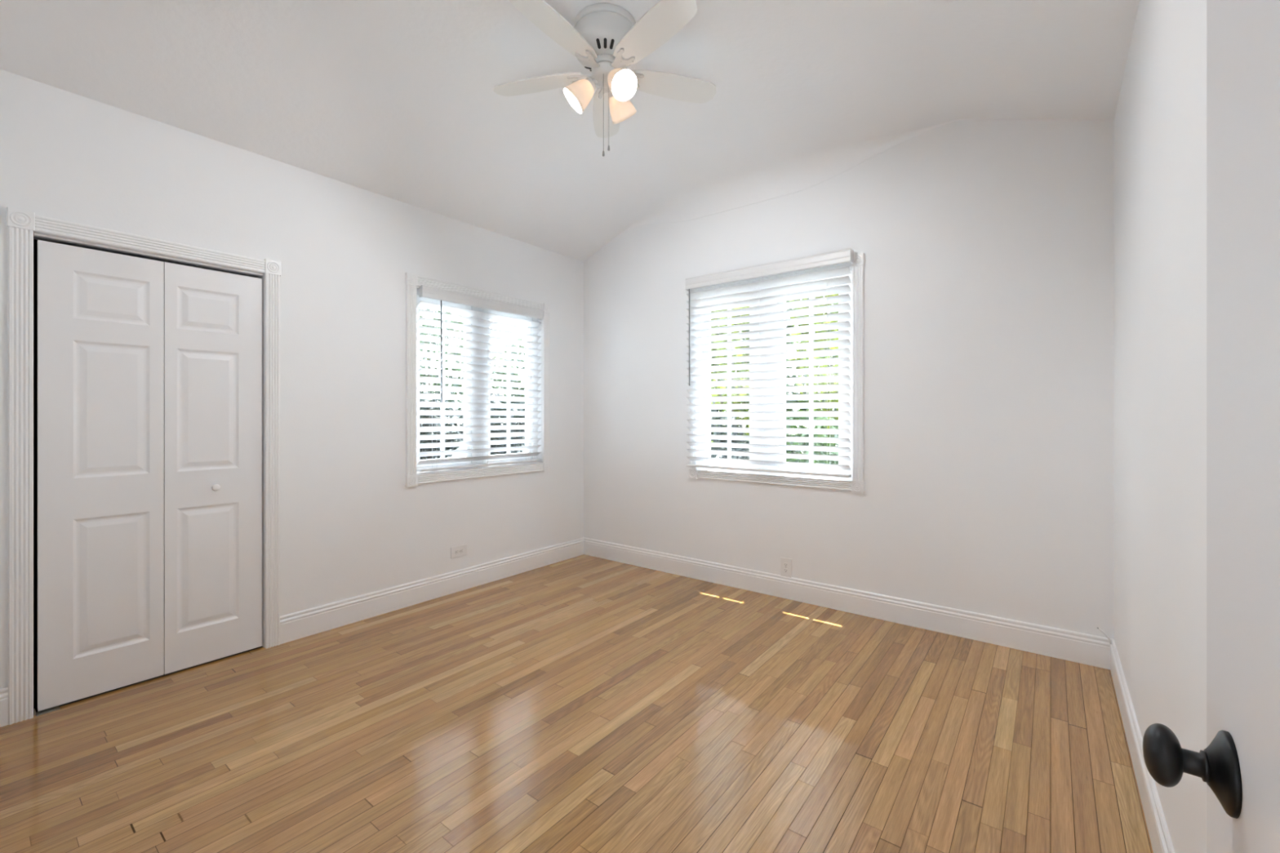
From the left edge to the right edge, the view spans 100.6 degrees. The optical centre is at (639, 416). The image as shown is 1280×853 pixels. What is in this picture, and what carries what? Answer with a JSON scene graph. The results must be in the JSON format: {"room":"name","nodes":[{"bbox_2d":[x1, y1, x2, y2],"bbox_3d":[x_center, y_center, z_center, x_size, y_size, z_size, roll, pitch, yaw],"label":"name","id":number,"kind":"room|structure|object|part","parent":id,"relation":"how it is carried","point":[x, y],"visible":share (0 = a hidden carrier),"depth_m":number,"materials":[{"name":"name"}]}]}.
{"room":"empty bedroom","nodes":[
{"label":"empty bedroom","id":0,"kind":"room"},
{"bbox_2d":[0,69,583,711],"bbox_3d":[-1.903,-0.395,3.667,0.790,3.410,3.815,0,0,38],"label":"wall","id":1,"kind":"structure","parent":0,"point":[351,526],"depth_m":3.11,"materials":[{"name":"paint"}]},
{"bbox_2d":[0,687,8,727],"bbox_3d":[-2.614,1.175,2.088,0.016,0.149,0.167,0,0,38],"label":"baseboard","id":2,"kind":"structure","parent":1,"relation":"attached to","point":[3,691],"depth_m":2.14,"materials":[{"name":"paint"}]},
{"bbox_2d":[6,207,281,724],"bbox_3d":[-2.282,0.203,2.543,0.075,2.093,0.966,0,0,38],"label":"door","id":3,"kind":"structure","parent":1,"relation":"in","point":[149,371],"depth_m":2.46,"materials":[{"name":"paint"}]},
{"bbox_3d":[-2.541,0.241,2.180,0.019,2.018,0.068,0,0,38],"label":"casing","id":4,"kind":"part","parent":3,"relation":"part of","materials":[{"name":"paint"}]},
{"bbox_3d":[-2.268,-0.802,2.532,0.019,0.068,0.823,0,0,38],"label":"casing","id":5,"kind":"part","parent":3,"relation":"part of","materials":[{"name":"paint"}]},
{"bbox_3d":[-2.150,0.362,2.692,0.036,0.035,0.035,0,0,38],"label":"knob","id":6,"kind":"part","parent":3,"relation":"part of","materials":[{"name":"paint"}]},
{"bbox_3d":[-1.996,0.241,2.885,0.019,2.018,0.068,0,0,38],"label":"casing","id":7,"kind":"part","parent":3,"relation":"part of","materials":[{"name":"paint"}]},
{"bbox_2d":[280,537,583,644],"bbox_3d":[-1.240,1.175,3.866,0.016,0.149,2.409,0,0,38],"label":"baseboard","id":8,"kind":"structure","parent":1,"relation":"attached to","point":[305,623],"depth_m":3.51,"materials":[{"name":"paint"}]},
{"bbox_2d":[450,543,466,558],"bbox_3d":[-1.294,0.967,3.801,0.010,0.080,0.132,0,0,38],"label":"wall outlet","id":9,"kind":"object","parent":1,"relation":"attached to","point":[460,550],"visible":1,"depth_m":3.79,"materials":[{"name":"plastic"}]},
{"bbox_2d":[404,272,551,486],"bbox_3d":[-1.199,-0.238,4.022,0.170,1.403,1.263,0,0,38],"label":"window","id":10,"kind":"structure","parent":1,"relation":"in","point":[413,477],"depth_m":3.94,"materials":[{"name":"paint"}]},
{"bbox_3d":[-1.511,-0.238,3.512,0.019,1.253,0.068,0,0,38],"label":"casing","id":11,"kind":"part","parent":10,"relation":"part of","materials":[{"name":"paint"}]},
{"bbox_3d":[-1.410,-0.238,3.791,0.038,1.179,0.451,0,0,38],"label":"sash","id":12,"kind":"part","parent":10,"relation":"part of","materials":[{"name":"plastic"}]},
{"bbox_2d":[416,284,542,471],"bbox_3d":[-1.155,-0.251,3.989,0.083,1.249,1.070,0,0,38],"label":"window blind","id":13,"kind":"object","parent":10,"relation":"attached to","point":[426,291],"visible":1,"depth_m":3.92,"materials":[{"name":"white plastic"}]},
{"bbox_3d":[-1.418,-0.230,3.667,0.059,1.191,0.002,0,0,38],"label":"ladder cord","id":14,"kind":"part","parent":13,"relation":"part of","materials":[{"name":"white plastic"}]},
{"bbox_3d":[-1.164,0.366,3.997,0.058,0.016,1.068,0,0,38],"label":"rail","id":15,"kind":"part","parent":13,"relation":"part of","materials":[{"name":"white plastic"}]},
{"bbox_3d":[-1.164,-0.230,3.997,0.059,1.191,0.002,0,0,38],"label":"ladder cord","id":16,"kind":"part","parent":13,"relation":"part of","materials":[{"name":"white fabric"}]},
{"bbox_3d":[-0.909,-0.230,4.327,0.059,1.191,0.002,0,0,38],"label":"ladder cord","id":17,"kind":"part","parent":13,"relation":"part of","materials":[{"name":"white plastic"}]},
{"bbox_3d":[-1.148,0.422,3.982,0.019,0.068,1.120,0,0,38],"label":"casing","id":18,"kind":"part","parent":10,"relation":"part of","materials":[{"name":"paint"}]},
{"bbox_3d":[-1.148,-0.902,3.982,0.019,0.068,1.120,0,0,38],"label":"casing","id":19,"kind":"part","parent":10,"relation":"part of","materials":[{"name":"paint"}]},
{"bbox_3d":[-1.054,-0.238,4.252,0.038,1.179,0.456,0,0,38],"label":"sash","id":20,"kind":"part","parent":10,"relation":"part of","materials":[{"name":"plastic"}]},
{"bbox_3d":[-0.785,-0.238,4.452,0.019,1.253,0.068,0,0,38],"label":"casing","id":21,"kind":"part","parent":10,"relation":"part of","materials":[{"name":"paint"}]},
{"bbox_2d":[0,0,1139,262],"bbox_3d":[-0.172,-1.584,2.316,3.801,0.376,3.715,0,0,38],"label":"ceiling","id":22,"kind":"structure","parent":0,"point":[396,100],"depth_m":2.57,"materials":[{"name":"paint"}]},
{"bbox_2d":[493,0,716,156],"bbox_3d":[-0.157,-1.399,2.348,1.028,0.586,0.994,0,0,0],"label":"ceiling fan","id":23,"kind":"object","parent":22,"relation":"hanging from","point":[606,39],"visible":1,"depth_m":2.22,"materials":[{"name":"metal"}]},
{"bbox_3d":[-0.459,-1.494,2.394,0.430,0.006,0.137,0,11,15],"label":"blade","id":24,"kind":"part","parent":23,"relation":"part of","materials":[{"name":"white wood"}]},
{"bbox_3d":[-0.325,-1.494,2.042,0.137,0.006,0.430,13,7,32],"label":"blade","id":25,"kind":"part","parent":23,"relation":"part of","materials":[{"name":"white wood"}]},
{"bbox_3d":[-0.266,-1.389,2.305,0.135,0.134,0.121,0,0,0],"label":"lamp shade","id":26,"kind":"part","parent":23,"relation":"part of","materials":[{"name":"white glass"}]},
{"bbox_3d":[-0.209,-1.444,2.308,0.067,0.068,0.058,0,0,0],"label":"lamp arm","id":27,"kind":"part","parent":23,"relation":"part of","materials":[{"name":"metal"}]},
{"bbox_3d":[-0.156,-1.292,2.262,0.004,0.330,0.003,0,0,0],"label":"pull chain","id":28,"kind":"part","parent":23,"relation":"part of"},
{"bbox_3d":[-0.166,-1.494,2.629,0.137,0.006,0.430,-11,1,-3],"label":"blade","id":29,"kind":"part","parent":23,"relation":"part of","materials":[{"name":"white wood"}]},
{"bbox_3d":[-0.134,-1.308,2.280,0.004,0.297,0.003,0,0,0],"label":"pull chain","id":30,"kind":"part","parent":23,"relation":"part of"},
{"bbox_3d":[-0.093,-1.415,2.237,0.049,0.052,0.051,0,0,0],"label":"bulb","id":31,"kind":"part","parent":23,"relation":"part of","materials":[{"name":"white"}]},
{"bbox_3d":[-0.073,-1.389,2.213,0.126,0.134,0.132,0,0,0],"label":"lamp shade","id":32,"kind":"part","parent":23,"relation":"part of","materials":[{"name":"white glass"}]},
{"bbox_3d":[-0.077,-1.389,2.410,0.125,0.134,0.133,0,0,0],"label":"lamp shade","id":33,"kind":"part","parent":23,"relation":"part of","materials":[{"name":"white glass"}]},
{"bbox_3d":[0.051,-1.494,2.061,0.137,0.006,0.430,14,-9,-38],"label":"blade","id":34,"kind":"part","parent":23,"relation":"part of","materials":[{"name":"white wood"}]},
{"bbox_3d":[0.149,-1.503,2.424,0.430,0.006,0.137,-2,-10,-21],"label":"blade","id":35,"kind":"part","parent":23,"relation":"part of","materials":[{"name":"white wood"}]},
{"bbox_2d":[0,554,1153,852],"bbox_3d":[-0.741,1.280,1.580,3.641,0.060,5.455,0,0,38],"label":"floor","id":36,"kind":"structure","parent":0,"point":[582,704],"depth_m":2.04,"materials":[{"name":"brown wood"}]},
{"bbox_2d":[583,120,1114,639],"bbox_3d":[1.013,-0.395,3.735,3.741,3.410,0.140,0,0,38],"label":"wall","id":37,"kind":"structure","parent":0,"point":[987,246],"depth_m":3.09,"materials":[{"name":"paint"}]},
{"bbox_2d":[688,253,864,493],"bbox_3d":[0.933,-0.269,3.778,1.294,1.503,0.170,0,0,38],"label":"window","id":38,"kind":"structure","parent":37,"relation":"in","point":[855,483],"depth_m":3.60,"materials":[{"name":"paint"}]},
{"bbox_3d":[0.411,-0.269,4.100,0.068,1.353,0.019,0,0,38],"label":"casing","id":39,"kind":"part","parent":38,"relation":"part of","materials":[{"name":"paint"}]},
{"bbox_3d":[0.676,-0.269,4.010,0.431,1.279,0.038,0,0,38],"label":"sash","id":40,"kind":"part","parent":38,"relation":"part of","materials":[{"name":"plastic"}]},
{"bbox_2d":[685,247,853,477],"bbox_3d":[0.846,-0.332,3.698,1.216,1.431,0.072,0,0,38],"label":"window blind","id":41,"kind":"object","parent":38,"relation":"attached to","point":[843,255],"visible":1,"depth_m":3.65,"materials":[{"name":"white plastic"}]},
{"bbox_3d":[0.473,-0.310,3.989,0.001,1.373,0.059,0,0,38],"label":"ladder cord","id":42,"kind":"part","parent":41,"relation":"part of","materials":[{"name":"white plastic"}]},
{"bbox_3d":[0.844,-0.310,3.703,0.001,1.373,0.059,0,0,38],"label":"ladder cord","id":43,"kind":"part","parent":41,"relation":"part of","materials":[{"name":"white fabric"}]},
{"bbox_3d":[0.844,0.376,3.703,1.200,0.016,0.058,0,0,38],"label":"rail","id":44,"kind":"part","parent":41,"relation":"part of","materials":[{"name":"white plastic"}]},
{"bbox_3d":[1.214,-0.310,3.417,0.001,1.373,0.059,0,0,38],"label":"ladder cord","id":45,"kind":"part","parent":41,"relation":"part of","materials":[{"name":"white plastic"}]},
{"bbox_3d":[0.893,0.442,3.727,1.151,0.068,0.019,0,0,38],"label":"casing","id":46,"kind":"part","parent":38,"relation":"part of","materials":[{"name":"paint"}]},
{"bbox_3d":[0.893,-0.982,3.727,1.151,0.068,0.019,0,0,38],"label":"casing","id":47,"kind":"part","parent":38,"relation":"part of","materials":[{"name":"paint"}]},
{"bbox_3d":[1.170,-0.269,3.628,0.461,1.279,0.038,0,0,38],"label":"sash","id":48,"kind":"part","parent":38,"relation":"part of","materials":[{"name":"plastic"}]},
{"bbox_3d":[1.376,-0.269,3.355,0.068,1.353,0.019,0,0,38],"label":"casing","id":49,"kind":"part","parent":38,"relation":"part of","materials":[{"name":"paint"}]},
{"bbox_2d":[780,556,791,577],"bbox_3d":[1.003,1.040,3.648,0.080,0.132,0.010,0,0,38],"label":"wall outlet","id":50,"kind":"object","parent":37,"relation":"attached to","point":[785,563],"visible":1,"depth_m":3.64,"materials":[{"name":"plastic"}]},
{"bbox_2d":[583,537,1112,669],"bbox_3d":[0.910,1.175,3.716,3.601,0.149,0.016,0,0,38],"label":"baseboard","id":51,"kind":"structure","parent":37,"relation":"attached to","point":[1075,646],"depth_m":3.26,"materials":[{"name":"paint"}]},
{"bbox_2d":[1097,627,1111,644],"bbox_3d":[2.296,1.085,2.626,0.059,0.075,0.010,0,0,21],"label":"cable","id":52,"kind":"object","parent":37,"relation":"attached to","point":[1099,628],"visible":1,"depth_m":2.62,"materials":[{"name":"plastic"}]},
{"bbox_2d":[1114,0,1206,852],"bbox_3d":[1.271,-0.395,1.125,0.140,3.410,3.675,0,0,38],"label":"wall","id":53,"kind":"structure","parent":0,"point":[1160,119],"depth_m":1.47,"materials":[{"name":"paint"}]},
{"bbox_2d":[1110,639,1174,852],"bbox_3d":[1.253,1.175,1.228,0.016,0.149,3.535,0,0,38],"label":"baseboard","id":54,"kind":"structure","parent":53,"relation":"attached to","point":[1159,835],"depth_m":1.76,"materials":[{"name":"paint"}]},
{"bbox_3d":[-1.290,-0.395,0.870,3.601,3.410,0.140,0,0,38],"label":"wall","id":55,"kind":"structure","parent":0,"visible":0},
{"bbox_2d":[1142,0,1279,852],"bbox_3d":[0.329,0.227,0.239,0.092,2.023,0.768,0,0,38],"label":"door","id":56,"kind":"structure","parent":55,"relation":"in","point":[1239,764],"depth_m":0.44,"materials":[{"name":"paint"}]},
{"label":"outside","id":57,"kind":"structure","parent":0,"visible":0},
{"bbox_2d":[424,427,838,461],"bbox_3d":[4.318,1.650,21.940,100.000,0.100,100.000,0,0,38],"label":"ground","id":58,"kind":"structure","parent":57,"point":[460,447],"depth_m":21.81,"materials":[{"name":"green plant"}]},
{"bbox_2d":[419,390,463,459],"bbox_3d":[-6.616,0.366,15.974,2.364,2.475,2.753,0,0,38],"label":"shrub","id":59,"kind":"object","parent":58,"relation":"on","point":[434,449],"visible":0.16,"depth_m":15.80,"materials":[{"name":"green plant"}]},
{"bbox_2d":[419,307,463,458],"bbox_3d":[-7.909,-1.443,20.106,4.087,6.091,4.621,0,0,38],"label":"tree","id":60,"kind":"object","parent":58,"relation":"on","point":[426,342],"visible":0.05,"depth_m":19.58,"materials":[{"name":"green plant"}]},
{"bbox_2d":[459,393,524,454],"bbox_3d":[-4.901,0.350,18.181,2.355,2.509,2.784,0,0,38],"label":"shrub","id":61,"kind":"object","parent":58,"relation":"on","point":[491,394],"visible":0.22,"depth_m":17.74,"materials":[{"name":"green plant"}]},
{"bbox_2d":[490,338,524,416],"bbox_3d":[-4.895,-1.002,24.055,4.131,5.210,4.236,0,0,38],"label":"tree","id":62,"kind":"object","parent":58,"relation":"on","point":[504,366],"visible":0.09,"depth_m":23.02,"materials":[{"name":"green plant"}]},
{"bbox_2d":[711,306,749,443],"bbox_3d":[1.756,-1.063,10.272,2.152,5.331,2.143,0,0,38],"label":"tree","id":63,"kind":"object","parent":58,"relation":"on","point":[740,347],"visible":0.06,"depth_m":9.84,"materials":[{"name":"green plant"}]},
{"bbox_3d":[1.749,-0.059,10.276,0.518,3.323,0.518,0,0,-30],"label":"stem","id":64,"kind":"part","parent":63,"relation":"part of","materials":[{"name":"plant"}]},
{"bbox_2d":[711,401,749,459],"bbox_3d":[1.152,0.677,8.597,1.292,1.857,1.350,0,0,-25],"label":"shrub","id":65,"kind":"object","parent":58,"relation":"on","point":[741,457],"visible":0.12,"depth_m":8.28,"materials":[{"name":"green plant"}]},
{"bbox_2d":[711,297,838,462],"bbox_3d":[3.848,-1.118,14.181,7.035,5.442,3.453,0,0,38],"label":"tree","id":66,"kind":"object","parent":58,"relation":"on","point":[787,343],"visible":0.02,"depth_m":13.38,"materials":[{"name":"green plant"}]},
{"bbox_2d":[786,408,838,464],"bbox_3d":[2.288,0.737,7.457,1.598,1.736,1.316,0,0,38],"label":"shrub","id":67,"kind":"object","parent":58,"relation":"on","point":[824,444],"visible":0.07,"depth_m":7.16,"materials":[{"name":"green plant"}]},
{"bbox_2d":[788,293,838,428],"bbox_3d":[3.638,-1.004,9.316,2.043,5.212,2.158,0,0,38],"label":"tree","id":68,"kind":"object","parent":58,"relation":"on","point":[835,330],"visible":0.03,"depth_m":9.28,"materials":[{"name":"green plant"}]}
]}

